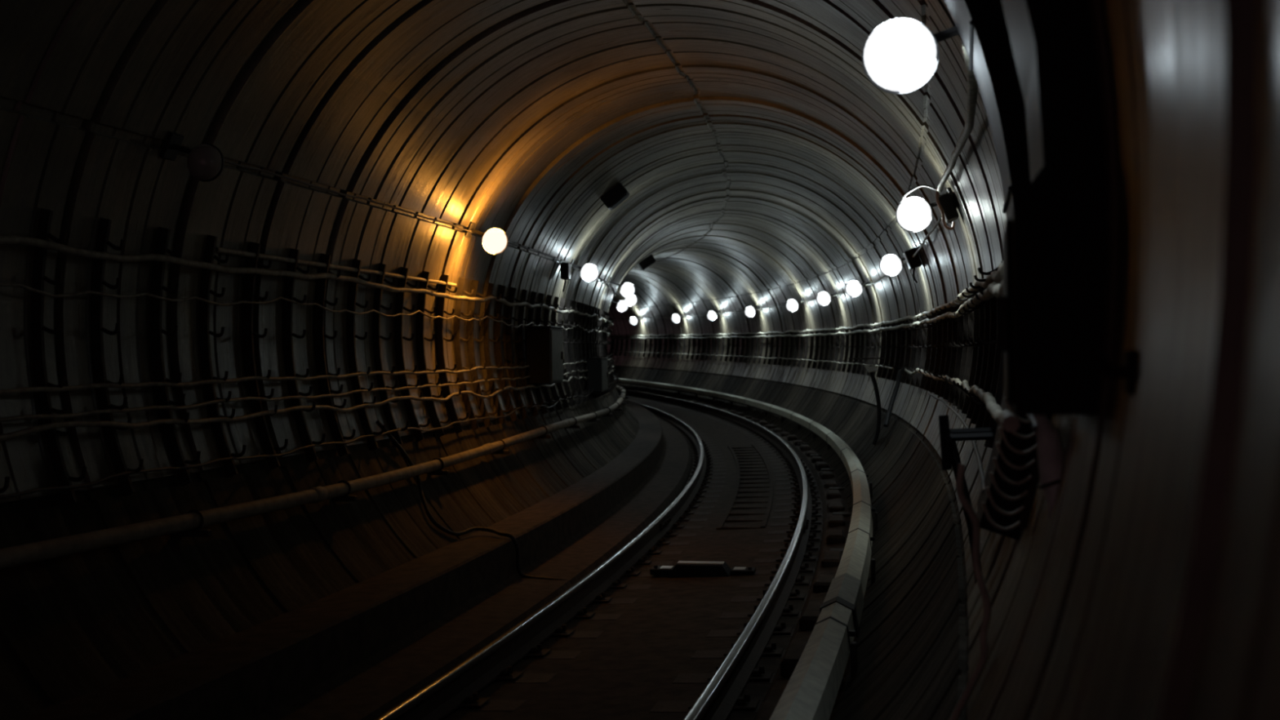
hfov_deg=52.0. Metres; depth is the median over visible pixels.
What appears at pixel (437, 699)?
rail
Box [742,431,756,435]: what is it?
sleeper
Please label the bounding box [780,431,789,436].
concrete block
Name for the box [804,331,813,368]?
bracket
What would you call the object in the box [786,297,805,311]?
wall lamp
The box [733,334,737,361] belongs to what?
bracket
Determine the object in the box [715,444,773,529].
ladder
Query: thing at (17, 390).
cable
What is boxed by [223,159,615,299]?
cable
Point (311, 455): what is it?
bracket
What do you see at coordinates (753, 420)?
concrete block
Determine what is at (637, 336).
bracket
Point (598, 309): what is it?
bracket
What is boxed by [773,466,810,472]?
sleeper
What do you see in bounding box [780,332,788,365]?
bracket
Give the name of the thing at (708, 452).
sleeper
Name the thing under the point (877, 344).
bracket
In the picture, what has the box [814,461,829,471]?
concrete block
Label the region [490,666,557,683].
sleeper
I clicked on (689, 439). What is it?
sleeper
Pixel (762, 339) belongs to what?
bracket
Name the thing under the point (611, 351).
cable
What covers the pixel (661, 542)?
sleeper
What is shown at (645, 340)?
bracket
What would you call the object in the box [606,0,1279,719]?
wall
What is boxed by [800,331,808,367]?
bracket
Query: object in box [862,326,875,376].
bracket
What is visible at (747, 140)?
ceiling
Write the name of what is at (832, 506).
concrete block
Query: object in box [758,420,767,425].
concrete block
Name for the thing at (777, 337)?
bracket
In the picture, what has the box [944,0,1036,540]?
cable
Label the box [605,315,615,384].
bracket
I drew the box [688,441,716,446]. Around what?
sleeper
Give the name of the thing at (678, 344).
bracket
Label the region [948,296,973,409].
bracket
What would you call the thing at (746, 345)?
bracket
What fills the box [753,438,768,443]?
sleeper
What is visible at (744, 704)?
sleeper
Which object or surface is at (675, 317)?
wall lamp
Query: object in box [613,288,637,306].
wall lamp
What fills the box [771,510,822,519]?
sleeper
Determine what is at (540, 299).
bracket
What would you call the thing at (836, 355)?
bracket
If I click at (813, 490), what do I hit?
sleeper
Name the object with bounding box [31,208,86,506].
bracket
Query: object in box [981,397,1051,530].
coiled hose
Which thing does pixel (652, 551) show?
sleeper
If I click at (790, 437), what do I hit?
concrete block
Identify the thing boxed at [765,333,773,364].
bracket
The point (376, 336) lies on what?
bracket
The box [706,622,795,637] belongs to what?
sleeper
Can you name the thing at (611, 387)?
bracket
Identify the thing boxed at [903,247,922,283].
box
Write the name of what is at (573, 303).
bracket
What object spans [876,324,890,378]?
bracket
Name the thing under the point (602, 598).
sleeper
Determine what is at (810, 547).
sleeper
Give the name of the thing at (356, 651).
floor
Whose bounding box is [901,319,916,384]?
bracket
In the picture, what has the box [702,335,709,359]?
bracket
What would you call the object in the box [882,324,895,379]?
bracket
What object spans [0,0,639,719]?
wall
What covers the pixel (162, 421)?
cable
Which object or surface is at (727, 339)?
bracket
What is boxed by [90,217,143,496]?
bracket
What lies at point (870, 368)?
cable riser
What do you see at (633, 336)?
bracket
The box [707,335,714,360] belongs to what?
bracket
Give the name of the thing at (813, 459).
concrete block
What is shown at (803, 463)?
sleeper
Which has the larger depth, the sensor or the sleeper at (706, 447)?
the sleeper at (706, 447)
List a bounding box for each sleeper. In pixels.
[453,692,526,711]
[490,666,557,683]
[521,644,582,659]
[548,624,604,638]
[570,607,622,620]
[589,592,638,604]
[607,578,652,590]
[621,567,662,577]
[633,555,674,566]
[644,546,683,555]
[648,693,762,713]
[654,537,690,546]
[663,528,697,537]
[671,521,702,529]
[671,666,775,683]
[677,514,707,522]
[680,486,721,493]
[682,508,711,515]
[683,482,723,488]
[684,435,710,439]
[685,478,724,484]
[686,437,713,442]
[687,502,715,509]
[688,440,715,444]
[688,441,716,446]
[688,474,724,479]
[689,444,718,448]
[689,470,725,476]
[690,446,719,451]
[690,466,725,472]
[690,642,786,658]
[691,448,721,453]
[691,463,725,469]
[691,497,717,503]
[692,451,722,456]
[692,454,724,459]
[692,457,724,462]
[692,460,724,466]
[694,491,719,497]
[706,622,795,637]
[719,604,801,618]
[729,588,807,602]
[738,575,812,587]
[739,428,753,432]
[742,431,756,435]
[748,434,762,439]
[750,436,765,440]
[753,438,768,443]
[753,551,817,563]
[754,562,815,574]
[755,440,771,445]
[758,443,774,448]
[758,542,820,552]
[760,445,777,450]
[763,448,780,453]
[763,533,821,542]
[764,449,797,456]
[766,524,822,534]
[767,453,799,458]
[768,456,803,462]
[769,516,822,526]
[770,458,805,465]
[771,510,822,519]
[772,462,808,468]
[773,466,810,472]
[773,503,822,512]
[774,469,813,476]
[774,497,822,506]
[775,473,814,480]
[775,477,817,484]
[775,492,821,500]
[776,482,818,489]
[776,487,819,494]
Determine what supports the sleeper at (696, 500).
on the floor
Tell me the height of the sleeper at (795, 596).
0.174 m
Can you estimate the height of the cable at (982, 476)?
0.041 m
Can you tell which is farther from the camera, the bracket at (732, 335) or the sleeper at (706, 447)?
the bracket at (732, 335)
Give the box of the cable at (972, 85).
[937,42,977,192]
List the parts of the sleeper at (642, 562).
plate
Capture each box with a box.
[560,262,570,292]
[600,182,630,209]
[637,254,656,270]
[901,184,959,230]
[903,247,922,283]
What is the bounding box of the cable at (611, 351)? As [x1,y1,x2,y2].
[610,351,893,368]
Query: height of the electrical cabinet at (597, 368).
0.538 m
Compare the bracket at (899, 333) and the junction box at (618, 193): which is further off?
the bracket at (899, 333)
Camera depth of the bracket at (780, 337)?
34.92 m
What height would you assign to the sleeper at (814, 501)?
0.174 m
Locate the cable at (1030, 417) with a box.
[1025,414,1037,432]
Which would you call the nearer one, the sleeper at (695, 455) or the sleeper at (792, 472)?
the sleeper at (792, 472)
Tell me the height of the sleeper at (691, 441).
0.174 m
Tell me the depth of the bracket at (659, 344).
51.58 m
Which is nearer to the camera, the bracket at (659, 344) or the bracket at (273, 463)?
the bracket at (273, 463)
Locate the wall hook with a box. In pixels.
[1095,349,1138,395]
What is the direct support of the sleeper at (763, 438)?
on the floor
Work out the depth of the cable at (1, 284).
8.52 m
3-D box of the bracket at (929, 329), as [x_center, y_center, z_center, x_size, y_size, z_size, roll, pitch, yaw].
[3.330,-0.094,15.411,0.224,0.886,0.024,-1,0,8]
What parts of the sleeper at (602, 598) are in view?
plate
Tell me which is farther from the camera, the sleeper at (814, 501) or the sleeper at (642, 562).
the sleeper at (814, 501)
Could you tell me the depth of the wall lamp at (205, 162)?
7.52 m
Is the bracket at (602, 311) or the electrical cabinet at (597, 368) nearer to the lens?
the electrical cabinet at (597, 368)
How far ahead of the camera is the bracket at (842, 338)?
26.80 m
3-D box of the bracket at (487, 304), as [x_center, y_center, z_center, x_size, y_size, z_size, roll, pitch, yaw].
[-1.557,-0.072,14.266,0.325,1.546,0.024,-1,0,9]
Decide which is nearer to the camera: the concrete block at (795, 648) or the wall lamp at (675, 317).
the concrete block at (795, 648)
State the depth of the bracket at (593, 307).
22.38 m
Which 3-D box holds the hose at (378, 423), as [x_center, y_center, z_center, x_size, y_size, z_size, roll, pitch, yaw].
[-1.366,1.165,10.957,1.577,1.370,0.501,-1,0,-4]
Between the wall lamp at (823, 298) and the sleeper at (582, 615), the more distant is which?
the wall lamp at (823, 298)
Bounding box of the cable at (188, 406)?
[0,364,612,422]
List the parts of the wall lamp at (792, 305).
globe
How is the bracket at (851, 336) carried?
attached to the wall at (1149, 589)
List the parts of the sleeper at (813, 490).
plate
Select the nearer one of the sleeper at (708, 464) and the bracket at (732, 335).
the sleeper at (708, 464)
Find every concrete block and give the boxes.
[727,409,736,413]
[734,412,745,416]
[751,418,759,422]
[755,700,778,719]
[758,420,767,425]
[765,424,775,429]
[773,427,782,432]
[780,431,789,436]
[780,640,808,676]
[786,435,796,440]
[793,440,804,445]
[799,444,810,451]
[799,601,823,630]
[804,450,817,457]
[810,456,822,462]
[813,574,835,593]
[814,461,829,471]
[819,471,834,479]
[822,550,842,567]
[823,480,837,488]
[826,489,840,499]
[826,502,844,512]
[826,529,844,544]
[827,515,844,527]
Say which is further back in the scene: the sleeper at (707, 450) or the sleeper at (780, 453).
the sleeper at (707, 450)
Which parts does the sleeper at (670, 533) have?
plate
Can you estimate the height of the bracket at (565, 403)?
1.546 m
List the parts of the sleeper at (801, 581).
plate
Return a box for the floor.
[18,395,850,719]
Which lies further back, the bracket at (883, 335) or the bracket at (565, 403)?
the bracket at (883, 335)
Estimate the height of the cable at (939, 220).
0.575 m
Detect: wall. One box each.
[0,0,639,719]
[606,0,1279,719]
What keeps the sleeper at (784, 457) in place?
on the floor
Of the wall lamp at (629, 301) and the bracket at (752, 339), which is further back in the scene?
the bracket at (752, 339)
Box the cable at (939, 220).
[638,214,942,319]
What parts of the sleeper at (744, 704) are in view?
plate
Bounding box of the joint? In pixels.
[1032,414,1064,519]
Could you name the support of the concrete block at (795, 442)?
on the floor
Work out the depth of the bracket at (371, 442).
10.52 m
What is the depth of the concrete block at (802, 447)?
23.47 m
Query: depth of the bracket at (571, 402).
18.56 m
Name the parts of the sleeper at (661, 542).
plate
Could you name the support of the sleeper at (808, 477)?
on the floor
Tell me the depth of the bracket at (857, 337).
24.83 m
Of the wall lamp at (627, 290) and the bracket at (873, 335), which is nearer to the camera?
the bracket at (873, 335)
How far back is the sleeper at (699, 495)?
17.59 m
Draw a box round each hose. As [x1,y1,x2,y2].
[375,420,572,582]
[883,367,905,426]
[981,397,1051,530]
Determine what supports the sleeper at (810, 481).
on the floor
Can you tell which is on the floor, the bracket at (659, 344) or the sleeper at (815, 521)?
the sleeper at (815, 521)
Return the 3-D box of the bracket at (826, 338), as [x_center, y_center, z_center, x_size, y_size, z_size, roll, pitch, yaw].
[4.047,-0.228,28.884,0.224,0.886,0.024,-1,0,-1]
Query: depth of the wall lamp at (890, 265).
15.62 m
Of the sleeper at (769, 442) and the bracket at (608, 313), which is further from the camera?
the bracket at (608, 313)
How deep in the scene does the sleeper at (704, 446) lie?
26.20 m
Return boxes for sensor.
[649,560,755,577]
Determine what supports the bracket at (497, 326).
attached to the wall at (92, 92)
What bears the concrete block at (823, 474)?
on the floor
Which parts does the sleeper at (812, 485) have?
plate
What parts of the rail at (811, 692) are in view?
conductor rail, support arm, support arm, support arm, support arm, support arm, support arm, support arm, support arm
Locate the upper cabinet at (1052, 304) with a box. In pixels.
[998,0,1107,414]
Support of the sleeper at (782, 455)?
on the floor
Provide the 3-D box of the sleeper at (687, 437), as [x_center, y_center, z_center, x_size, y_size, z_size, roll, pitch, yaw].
[1.167,1.742,28.685,0.782,0.174,0.240,-1,0,-1]
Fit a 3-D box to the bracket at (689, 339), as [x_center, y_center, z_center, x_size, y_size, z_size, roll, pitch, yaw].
[1.715,-0.470,47.582,0.224,0.886,0.024,-1,0,-13]
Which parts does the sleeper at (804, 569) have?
plate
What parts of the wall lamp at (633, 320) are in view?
globe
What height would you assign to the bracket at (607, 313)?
1.546 m
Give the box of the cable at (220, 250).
[214,247,456,286]
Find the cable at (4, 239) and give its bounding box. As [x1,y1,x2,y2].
[0,235,613,328]
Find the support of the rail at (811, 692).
on the floor
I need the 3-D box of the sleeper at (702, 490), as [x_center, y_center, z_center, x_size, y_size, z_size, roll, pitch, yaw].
[0.754,1.849,18.250,0.782,0.174,0.240,-1,0,6]
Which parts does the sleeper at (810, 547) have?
plate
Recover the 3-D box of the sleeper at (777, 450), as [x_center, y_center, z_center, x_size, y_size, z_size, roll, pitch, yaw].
[2.668,1.710,24.338,0.782,0.174,0.240,-1,0,2]
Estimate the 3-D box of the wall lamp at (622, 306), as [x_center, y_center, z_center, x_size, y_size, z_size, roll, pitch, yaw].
[-0.577,-1.432,33.787,0.543,0.391,0.198,-1,0,2]
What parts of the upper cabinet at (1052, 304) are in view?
handle, door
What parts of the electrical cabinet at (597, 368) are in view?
lid, door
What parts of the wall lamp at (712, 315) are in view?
globe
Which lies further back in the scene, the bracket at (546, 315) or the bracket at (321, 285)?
the bracket at (546, 315)
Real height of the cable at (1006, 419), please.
0.142 m
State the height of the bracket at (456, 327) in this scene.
1.546 m
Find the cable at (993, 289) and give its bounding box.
[607,280,1002,338]
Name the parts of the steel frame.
post, leg, leg, arm, arm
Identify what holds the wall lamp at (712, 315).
attached to the wall at (1149, 589)
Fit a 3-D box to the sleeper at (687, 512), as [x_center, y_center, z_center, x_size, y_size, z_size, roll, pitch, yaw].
[0.473,1.871,15.808,0.782,0.174,0.240,-1,0,7]
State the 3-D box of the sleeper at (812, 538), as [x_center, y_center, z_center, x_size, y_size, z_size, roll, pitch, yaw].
[1.622,1.815,13.137,0.782,0.174,0.240,-1,0,9]
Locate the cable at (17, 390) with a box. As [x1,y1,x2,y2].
[0,357,612,395]
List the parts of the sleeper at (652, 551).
plate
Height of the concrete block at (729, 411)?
0.106 m
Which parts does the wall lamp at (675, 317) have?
globe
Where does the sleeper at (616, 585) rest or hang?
on the floor
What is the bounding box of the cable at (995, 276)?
[607,261,1002,336]
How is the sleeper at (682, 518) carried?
on the floor
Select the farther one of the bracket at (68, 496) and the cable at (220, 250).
the cable at (220, 250)
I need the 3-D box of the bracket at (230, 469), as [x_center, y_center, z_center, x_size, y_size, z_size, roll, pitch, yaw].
[-2.651,-0.025,8.323,0.325,1.546,0.024,-1,0,12]
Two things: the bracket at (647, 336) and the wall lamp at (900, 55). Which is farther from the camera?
the bracket at (647, 336)
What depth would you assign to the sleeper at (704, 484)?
18.82 m
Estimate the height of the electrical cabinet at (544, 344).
0.698 m
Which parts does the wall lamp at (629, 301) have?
globe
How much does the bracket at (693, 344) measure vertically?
0.886 m
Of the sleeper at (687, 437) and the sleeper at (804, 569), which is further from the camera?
the sleeper at (687, 437)
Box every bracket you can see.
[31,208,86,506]
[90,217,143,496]
[150,226,200,485]
[199,235,245,477]
[242,241,288,470]
[282,248,325,462]
[313,253,355,457]
[346,258,385,450]
[372,262,408,446]
[394,266,430,441]
[416,270,450,437]
[435,274,468,434]
[453,277,484,430]
[466,280,497,427]
[483,282,511,424]
[493,284,523,421]
[534,293,559,412]
[542,294,567,410]
[551,296,573,408]
[557,297,579,406]
[563,299,584,404]
[567,300,589,403]
[585,305,600,397]
[588,306,603,395]
[591,306,608,395]
[594,308,611,393]
[596,309,613,392]
[598,310,614,391]
[600,311,615,390]
[602,311,617,389]
[603,312,617,387]
[604,313,617,386]
[605,313,618,386]
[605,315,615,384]
[627,336,631,355]
[631,336,636,356]
[636,336,641,356]
[641,336,646,356]
[647,336,650,356]
[650,335,655,357]
[655,335,660,357]
[669,335,675,358]
[675,335,679,358]
[679,335,685,359]
[684,335,690,359]
[688,335,694,359]
[694,335,699,359]
[698,334,704,359]
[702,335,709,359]
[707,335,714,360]
[712,335,719,360]
[717,334,724,360]
[722,334,728,361]
[727,333,733,361]
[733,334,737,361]
[737,334,743,362]
[741,333,747,362]
[747,333,753,363]
[751,334,758,363]
[755,333,763,363]
[760,333,768,364]
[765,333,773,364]
[770,333,778,364]
[775,333,783,365]
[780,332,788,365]
[786,331,793,365]
[790,332,798,366]
[794,332,803,367]
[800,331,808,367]
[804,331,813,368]
[808,331,818,368]
[814,331,823,368]
[818,330,828,369]
[823,330,833,369]
[829,329,839,370]
[834,328,844,371]
[838,329,848,372]
[843,328,853,372]
[848,327,859,373]
[853,326,863,373]
[857,326,868,374]
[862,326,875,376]
[867,325,879,376]
[872,324,885,377]
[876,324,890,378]
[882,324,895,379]
[887,321,901,381]
[891,320,905,381]
[896,319,911,382]
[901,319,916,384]
[905,317,921,386]
[910,315,927,387]
[914,315,932,389]
[918,312,937,391]
[945,298,968,406]
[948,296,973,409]
[952,292,979,413]
[970,261,1004,448]
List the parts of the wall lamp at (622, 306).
globe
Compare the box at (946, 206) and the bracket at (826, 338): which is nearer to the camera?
the box at (946, 206)
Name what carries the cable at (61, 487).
on the bracket
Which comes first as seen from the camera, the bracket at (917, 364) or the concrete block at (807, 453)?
the bracket at (917, 364)
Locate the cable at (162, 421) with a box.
[0,365,614,440]
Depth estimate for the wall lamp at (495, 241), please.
12.85 m
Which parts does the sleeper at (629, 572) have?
plate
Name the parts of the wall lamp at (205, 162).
wall plate, arm, globe, plate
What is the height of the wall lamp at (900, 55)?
0.315 m
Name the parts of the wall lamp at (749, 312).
globe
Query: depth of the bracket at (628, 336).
55.39 m
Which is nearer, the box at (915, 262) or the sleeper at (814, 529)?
the sleeper at (814, 529)
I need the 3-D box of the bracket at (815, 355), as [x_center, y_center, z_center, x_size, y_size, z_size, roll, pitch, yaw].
[4.005,-0.243,30.259,0.224,0.886,0.024,-1,0,-2]
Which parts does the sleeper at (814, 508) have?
plate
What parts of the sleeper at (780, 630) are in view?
plate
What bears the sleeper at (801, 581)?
on the floor
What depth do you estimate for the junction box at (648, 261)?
32.90 m
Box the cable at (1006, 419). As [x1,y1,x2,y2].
[904,368,1020,431]
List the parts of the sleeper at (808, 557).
plate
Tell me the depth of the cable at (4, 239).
8.42 m
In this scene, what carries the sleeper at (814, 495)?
on the floor
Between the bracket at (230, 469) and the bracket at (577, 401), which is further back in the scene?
the bracket at (577, 401)
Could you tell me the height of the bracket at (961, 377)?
0.886 m
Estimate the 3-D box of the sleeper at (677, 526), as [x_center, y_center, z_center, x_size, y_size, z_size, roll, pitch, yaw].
[0.306,1.882,14.590,0.782,0.174,0.240,-1,0,8]
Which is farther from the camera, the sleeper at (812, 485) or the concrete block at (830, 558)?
the sleeper at (812, 485)
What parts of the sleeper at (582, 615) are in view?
plate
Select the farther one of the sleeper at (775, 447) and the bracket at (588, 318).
the sleeper at (775, 447)
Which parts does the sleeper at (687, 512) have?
plate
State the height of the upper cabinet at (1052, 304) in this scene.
1.250 m
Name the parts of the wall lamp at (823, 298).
globe, plate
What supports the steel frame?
attached to the wall at (1149, 589)
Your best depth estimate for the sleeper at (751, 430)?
29.93 m
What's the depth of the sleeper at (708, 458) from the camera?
23.12 m
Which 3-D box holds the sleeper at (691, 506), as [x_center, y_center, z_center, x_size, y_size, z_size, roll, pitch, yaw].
[0.549,1.866,16.418,0.782,0.174,0.240,-1,0,7]
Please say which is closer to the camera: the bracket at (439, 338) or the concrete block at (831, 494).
the bracket at (439, 338)
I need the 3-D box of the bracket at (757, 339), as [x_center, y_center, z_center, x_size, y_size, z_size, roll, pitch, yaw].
[3.348,-0.341,38.328,0.224,0.886,0.024,-1,0,-7]
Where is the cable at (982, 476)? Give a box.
[928,392,985,493]
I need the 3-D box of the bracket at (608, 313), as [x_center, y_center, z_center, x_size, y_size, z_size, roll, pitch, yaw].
[-0.613,-0.200,27.262,0.325,1.546,0.024,-1,0,0]
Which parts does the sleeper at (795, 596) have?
plate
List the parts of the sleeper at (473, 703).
plate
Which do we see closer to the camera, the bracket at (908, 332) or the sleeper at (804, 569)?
the sleeper at (804, 569)
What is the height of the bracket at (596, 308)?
1.546 m
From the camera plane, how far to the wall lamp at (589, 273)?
18.26 m
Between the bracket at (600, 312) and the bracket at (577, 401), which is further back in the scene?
the bracket at (600, 312)
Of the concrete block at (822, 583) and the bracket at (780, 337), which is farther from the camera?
the bracket at (780, 337)
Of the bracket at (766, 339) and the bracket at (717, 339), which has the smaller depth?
the bracket at (766, 339)
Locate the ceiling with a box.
[192,0,894,302]
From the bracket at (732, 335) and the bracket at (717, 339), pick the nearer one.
the bracket at (732, 335)
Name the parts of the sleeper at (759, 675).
plate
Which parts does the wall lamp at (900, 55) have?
arm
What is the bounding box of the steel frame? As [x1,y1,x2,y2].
[938,414,996,582]
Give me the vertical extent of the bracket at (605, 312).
1.546 m
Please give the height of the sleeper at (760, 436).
0.174 m
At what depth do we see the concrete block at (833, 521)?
13.52 m
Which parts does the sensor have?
wing plate, plate, wing plate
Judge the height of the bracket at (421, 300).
1.546 m
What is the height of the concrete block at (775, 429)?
0.081 m
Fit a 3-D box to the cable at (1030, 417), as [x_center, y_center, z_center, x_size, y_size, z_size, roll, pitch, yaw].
[0.916,0.127,3.110,0.022,0.072,0.340,-1,0,9]
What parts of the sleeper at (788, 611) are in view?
plate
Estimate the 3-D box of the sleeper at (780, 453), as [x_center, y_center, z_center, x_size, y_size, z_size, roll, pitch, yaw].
[2.648,1.717,23.713,0.782,0.174,0.240,-1,0,2]
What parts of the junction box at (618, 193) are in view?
lid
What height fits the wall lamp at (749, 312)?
0.340 m
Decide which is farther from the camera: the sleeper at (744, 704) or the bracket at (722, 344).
the bracket at (722, 344)
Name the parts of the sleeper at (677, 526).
plate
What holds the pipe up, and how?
attached to the wall at (92, 92)
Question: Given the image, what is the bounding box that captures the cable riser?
[848,357,884,444]
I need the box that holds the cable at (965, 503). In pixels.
[949,463,991,719]
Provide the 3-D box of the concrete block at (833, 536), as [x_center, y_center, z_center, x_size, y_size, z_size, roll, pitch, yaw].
[1.859,1.693,12.505,0.170,0.107,0.428,-1,0,7]
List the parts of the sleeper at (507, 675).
plate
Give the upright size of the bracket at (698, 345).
0.886 m
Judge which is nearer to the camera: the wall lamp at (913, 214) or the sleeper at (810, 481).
the wall lamp at (913, 214)
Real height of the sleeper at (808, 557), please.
0.174 m
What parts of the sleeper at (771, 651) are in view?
plate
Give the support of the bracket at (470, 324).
attached to the wall at (92, 92)
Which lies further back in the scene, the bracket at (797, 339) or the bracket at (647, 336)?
the bracket at (647, 336)
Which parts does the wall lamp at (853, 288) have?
globe, plate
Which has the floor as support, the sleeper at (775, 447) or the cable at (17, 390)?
the sleeper at (775, 447)
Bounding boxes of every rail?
[372,400,706,719]
[616,377,877,719]
[617,389,811,719]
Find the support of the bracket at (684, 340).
attached to the wall at (1149, 589)
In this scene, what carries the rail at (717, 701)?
on the sleeper
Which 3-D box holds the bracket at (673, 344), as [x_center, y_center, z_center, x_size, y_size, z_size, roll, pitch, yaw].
[1.226,-0.501,49.618,0.224,0.886,0.024,-1,0,-14]
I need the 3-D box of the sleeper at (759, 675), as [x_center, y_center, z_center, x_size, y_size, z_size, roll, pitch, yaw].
[0.585,1.857,7.610,0.782,0.174,0.240,-1,0,12]
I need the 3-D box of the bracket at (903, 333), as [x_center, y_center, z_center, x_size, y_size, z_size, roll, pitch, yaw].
[3.701,-0.125,18.775,0.224,0.886,0.024,-1,0,5]
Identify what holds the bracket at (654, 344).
attached to the wall at (1149, 589)
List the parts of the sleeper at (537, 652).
plate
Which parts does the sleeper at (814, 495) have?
plate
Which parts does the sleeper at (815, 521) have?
plate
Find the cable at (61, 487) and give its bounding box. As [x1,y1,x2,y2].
[0,375,616,498]
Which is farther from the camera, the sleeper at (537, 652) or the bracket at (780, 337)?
the bracket at (780, 337)
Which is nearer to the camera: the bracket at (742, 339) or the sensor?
the sensor
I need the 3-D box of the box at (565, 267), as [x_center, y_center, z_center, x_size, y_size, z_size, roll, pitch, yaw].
[-1.000,-1.107,17.667,0.110,0.393,0.211,-1,0,6]
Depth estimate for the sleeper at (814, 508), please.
15.58 m
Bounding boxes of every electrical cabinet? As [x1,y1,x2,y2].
[524,325,563,384]
[583,357,608,391]
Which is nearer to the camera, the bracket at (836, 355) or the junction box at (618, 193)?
the junction box at (618, 193)
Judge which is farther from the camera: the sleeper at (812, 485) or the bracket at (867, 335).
the bracket at (867, 335)
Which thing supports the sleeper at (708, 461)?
on the floor
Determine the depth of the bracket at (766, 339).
36.97 m
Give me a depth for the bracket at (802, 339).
32.26 m
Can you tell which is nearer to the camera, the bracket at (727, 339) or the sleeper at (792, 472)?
the sleeper at (792, 472)
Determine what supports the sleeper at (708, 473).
on the floor
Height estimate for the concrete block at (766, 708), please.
0.071 m
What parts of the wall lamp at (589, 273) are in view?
wall plate, arm, globe, plate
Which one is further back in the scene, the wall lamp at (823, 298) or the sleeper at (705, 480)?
the wall lamp at (823, 298)
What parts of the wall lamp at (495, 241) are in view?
wall plate, arm, globe, plate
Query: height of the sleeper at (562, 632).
0.174 m
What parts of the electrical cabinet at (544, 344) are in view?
lid, door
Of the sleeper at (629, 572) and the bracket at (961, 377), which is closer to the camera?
the bracket at (961, 377)
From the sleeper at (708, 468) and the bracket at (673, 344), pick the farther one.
the bracket at (673, 344)
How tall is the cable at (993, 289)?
0.810 m
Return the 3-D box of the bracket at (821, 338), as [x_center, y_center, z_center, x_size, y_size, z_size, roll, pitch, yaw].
[4.029,-0.235,29.541,0.224,0.886,0.024,-1,0,-2]
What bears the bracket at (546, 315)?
attached to the wall at (92, 92)
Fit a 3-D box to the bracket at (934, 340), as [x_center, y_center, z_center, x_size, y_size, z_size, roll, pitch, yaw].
[3.242,-0.089,14.757,0.224,0.886,0.024,-1,0,8]
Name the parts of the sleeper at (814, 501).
plate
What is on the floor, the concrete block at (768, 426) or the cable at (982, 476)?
the concrete block at (768, 426)
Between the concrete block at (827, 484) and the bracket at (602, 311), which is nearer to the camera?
the concrete block at (827, 484)
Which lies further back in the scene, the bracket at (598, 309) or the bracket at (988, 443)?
the bracket at (598, 309)
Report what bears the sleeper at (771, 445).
on the floor
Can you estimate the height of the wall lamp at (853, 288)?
0.325 m
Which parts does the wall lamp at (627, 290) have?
arm, globe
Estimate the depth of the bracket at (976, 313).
9.38 m
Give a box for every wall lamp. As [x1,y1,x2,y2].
[159,131,224,182]
[464,222,507,254]
[569,258,599,282]
[606,277,635,297]
[611,300,628,311]
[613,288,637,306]
[629,315,640,324]
[671,313,684,323]
[706,310,721,320]
[744,305,760,317]
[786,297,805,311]
[816,289,838,306]
[845,277,871,297]
[862,17,959,93]
[879,253,905,276]
[895,187,958,232]
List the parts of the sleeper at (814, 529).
plate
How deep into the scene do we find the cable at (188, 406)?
8.18 m
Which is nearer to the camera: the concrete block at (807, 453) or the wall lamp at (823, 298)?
the concrete block at (807, 453)
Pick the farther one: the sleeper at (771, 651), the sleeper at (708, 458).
the sleeper at (708, 458)
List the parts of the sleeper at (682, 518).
plate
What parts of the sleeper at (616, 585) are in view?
plate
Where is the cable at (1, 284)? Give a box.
[0,282,609,337]
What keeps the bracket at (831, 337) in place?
attached to the wall at (1149, 589)
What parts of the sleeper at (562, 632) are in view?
plate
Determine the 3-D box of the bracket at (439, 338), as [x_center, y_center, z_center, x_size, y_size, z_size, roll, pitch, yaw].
[-1.813,-0.058,12.664,0.325,1.546,0.024,-1,0,10]
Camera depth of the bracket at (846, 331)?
26.17 m
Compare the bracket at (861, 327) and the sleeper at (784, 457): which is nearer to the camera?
the sleeper at (784, 457)
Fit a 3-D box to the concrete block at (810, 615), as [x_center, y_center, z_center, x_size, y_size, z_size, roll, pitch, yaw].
[1.178,1.721,8.805,0.170,0.109,0.556,-1,0,13]
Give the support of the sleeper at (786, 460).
on the floor
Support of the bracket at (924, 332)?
attached to the wall at (1149, 589)
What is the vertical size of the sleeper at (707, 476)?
0.174 m
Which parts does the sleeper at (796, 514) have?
plate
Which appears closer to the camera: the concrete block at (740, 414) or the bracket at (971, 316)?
the bracket at (971, 316)
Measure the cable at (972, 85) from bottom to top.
0.247 m
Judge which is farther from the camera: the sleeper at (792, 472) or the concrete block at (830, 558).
the sleeper at (792, 472)
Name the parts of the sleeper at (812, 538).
plate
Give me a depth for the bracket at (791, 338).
33.62 m
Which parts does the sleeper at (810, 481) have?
plate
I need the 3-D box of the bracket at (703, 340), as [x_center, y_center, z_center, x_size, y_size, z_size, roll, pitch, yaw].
[2.134,-0.442,45.655,0.224,0.886,0.024,-1,0,-12]
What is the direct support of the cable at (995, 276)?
on the bracket at (988, 443)
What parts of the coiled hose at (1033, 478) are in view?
arm, arm, arm, arm, arm, arm, arm, arm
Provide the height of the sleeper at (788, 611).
0.174 m
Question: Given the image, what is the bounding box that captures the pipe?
[0,384,627,569]
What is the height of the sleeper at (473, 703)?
0.174 m
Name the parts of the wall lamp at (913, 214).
globe, plate, arm, wall plate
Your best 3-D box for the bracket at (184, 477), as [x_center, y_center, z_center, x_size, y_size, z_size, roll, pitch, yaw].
[-2.765,-0.021,7.806,0.325,1.546,0.024,-1,0,13]
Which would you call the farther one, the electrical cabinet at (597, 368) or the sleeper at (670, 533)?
the electrical cabinet at (597, 368)

